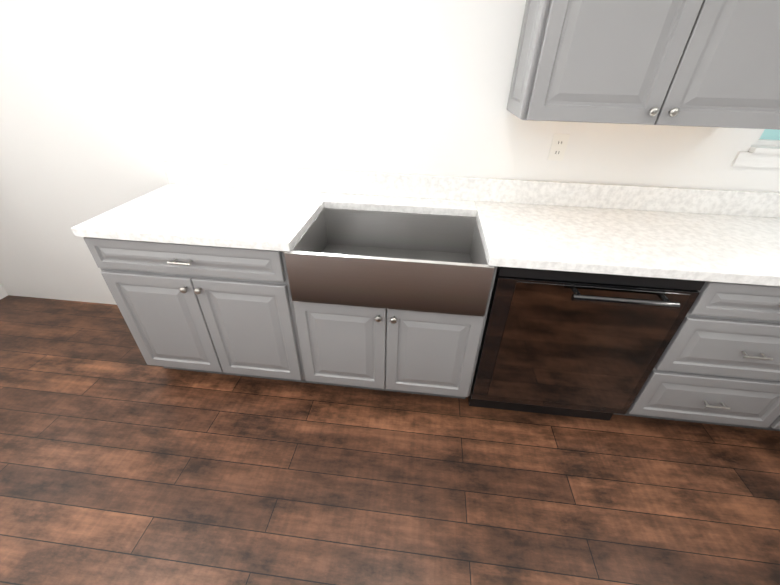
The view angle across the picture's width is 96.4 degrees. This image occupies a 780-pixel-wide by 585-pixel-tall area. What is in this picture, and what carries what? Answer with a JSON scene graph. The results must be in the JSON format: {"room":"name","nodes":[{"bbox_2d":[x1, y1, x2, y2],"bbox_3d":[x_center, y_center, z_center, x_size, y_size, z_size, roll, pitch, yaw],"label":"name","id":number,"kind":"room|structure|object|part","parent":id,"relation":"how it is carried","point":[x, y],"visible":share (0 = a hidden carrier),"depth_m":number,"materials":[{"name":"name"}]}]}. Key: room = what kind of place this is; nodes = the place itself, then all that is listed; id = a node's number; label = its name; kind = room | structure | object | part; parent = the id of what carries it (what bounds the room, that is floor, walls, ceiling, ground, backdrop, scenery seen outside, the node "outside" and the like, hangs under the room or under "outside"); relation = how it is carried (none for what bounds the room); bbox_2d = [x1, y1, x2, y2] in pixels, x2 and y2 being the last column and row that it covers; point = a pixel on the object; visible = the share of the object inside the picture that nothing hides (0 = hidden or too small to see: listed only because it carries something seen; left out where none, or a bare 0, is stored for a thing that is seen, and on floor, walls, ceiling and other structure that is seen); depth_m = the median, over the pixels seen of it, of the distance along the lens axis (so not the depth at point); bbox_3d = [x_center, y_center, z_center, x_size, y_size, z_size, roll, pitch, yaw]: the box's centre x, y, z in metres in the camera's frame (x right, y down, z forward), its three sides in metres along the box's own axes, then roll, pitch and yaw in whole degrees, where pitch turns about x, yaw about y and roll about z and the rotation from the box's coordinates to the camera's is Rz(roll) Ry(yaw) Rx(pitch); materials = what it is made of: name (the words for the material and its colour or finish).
{"room":"kitchen","nodes":[
{"label":"kitchen","id":0,"kind":"room"},
{"bbox_2d":[0,284,7,299],"bbox_3d":[-3.036,-0.191,0.738,0.120,2.390,3.295,5,34,5],"label":"wall","id":1,"kind":"structure","parent":0,"point":[3,293],"depth_m":2.56,"materials":[{"name":"paint"}]},
{"bbox_2d":[0,295,779,584],"bbox_3d":[0.027,0.963,1.325,6.250,0.060,3.695,5,34,5],"label":"floor","id":2,"kind":"structure","parent":0,"point":[122,462],"depth_m":1.49,"materials":[{"name":"brown wood"}]},
{"bbox_2d":[83,237,310,382],"bbox_3d":[-0.842,-0.003,1.908,0.875,0.875,0.662,5,34,5],"label":"base cabinet","id":3,"kind":"object","parent":2,"relation":"on","point":[216,309],"visible":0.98,"depth_m":1.59,"materials":[{"name":"grey paint"}]},
{"bbox_2d":[71,184,779,285],"bbox_3d":[0.892,-0.251,1.518,4.347,0.039,0.648,5,34,5],"label":"countertop","id":4,"kind":"structure","parent":3,"relation":"on","point":[703,247],"depth_m":1.44,"materials":[{"name":"white stone"}]},
{"bbox_2d":[284,208,497,398],"bbox_3d":[0.015,0.064,1.838,0.850,0.875,0.658,5,34,5],"label":"base cabinet","id":5,"kind":"object","parent":2,"relation":"on","point":[416,352],"depth_m":1.58,"materials":[{"name":"grey paint"}]},
{"bbox_3d":[0.014,-0.171,1.610,0.808,0.229,0.525,5,34,5],"label":"sink apron","id":6,"kind":"part","parent":5,"relation":"part of","materials":[{"name":"silver metal"}]},
{"bbox_2d":[468,266,705,420],"bbox_3d":[0.800,0.150,1.740,0.728,0.871,0.645,5,34,5],"label":"dishwasher","id":7,"kind":"object","parent":2,"relation":"on","point":[579,344],"visible":0.77,"depth_m":1.45,"materials":[{"name":"black"}]},
{"bbox_2d":[614,281,779,427],"bbox_3d":[1.488,0.181,1.714,0.635,0.875,0.662,5,34,5],"label":"base cabinet","id":8,"kind":"object","parent":2,"relation":"on","point":[718,362],"visible":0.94,"depth_m":1.46,"materials":[{"name":"grey paint"}]},
{"bbox_2d":[741,416,779,430],"bbox_3d":[2.101,0.230,1.663,0.600,0.875,0.662,5,34,5],"label":"base cabinet","id":9,"kind":"object","parent":2,"relation":"on","point":[774,425],"visible":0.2,"depth_m":1.74,"materials":[{"name":"grey paint"}]},
{"bbox_2d":[0,0,779,304],"bbox_3d":[0.150,-0.782,1.748,5.950,2.390,0.140,5,34,5],"label":"wall","id":10,"kind":"structure","parent":0,"point":[107,105],"depth_m":1.66,"materials":[{"name":"paint"}]},
{"bbox_2d":[162,162,779,217],"bbox_3d":[0.929,-0.486,1.735,4.347,0.115,0.022,5,34,5],"label":"backsplash","id":11,"kind":"structure","parent":10,"relation":"attached to","point":[693,200],"depth_m":1.74,"materials":[{"name":"white stone"}]},
{"bbox_2d":[547,134,569,160],"bbox_3d":[0.792,-0.681,1.638,0.070,0.116,0.008,5,34,5],"label":"electrical outlet plate","id":12,"kind":"object","parent":10,"relation":"attached to","point":[558,147],"visible":1,"depth_m":1.64,"materials":[{"name":"white plastic"}]},
{"bbox_2d":[507,0,779,129],"bbox_3d":[0.990,-1.101,1.115,1.011,0.995,0.368,5,34,5],"label":"upper cabinet","id":13,"kind":"object","parent":10,"relation":"attached to","point":[705,63],"visible":1,"depth_m":1.18,"materials":[{"name":"grey paint"}]},
{"bbox_2d":[731,129,779,167],"bbox_3d":[2.165,-0.928,1.329,1.180,0.898,0.115,5,34,5],"label":"window","id":14,"kind":"structure","parent":10,"relation":"in","point":[764,150],"depth_m":1.57,"materials":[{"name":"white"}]}
]}

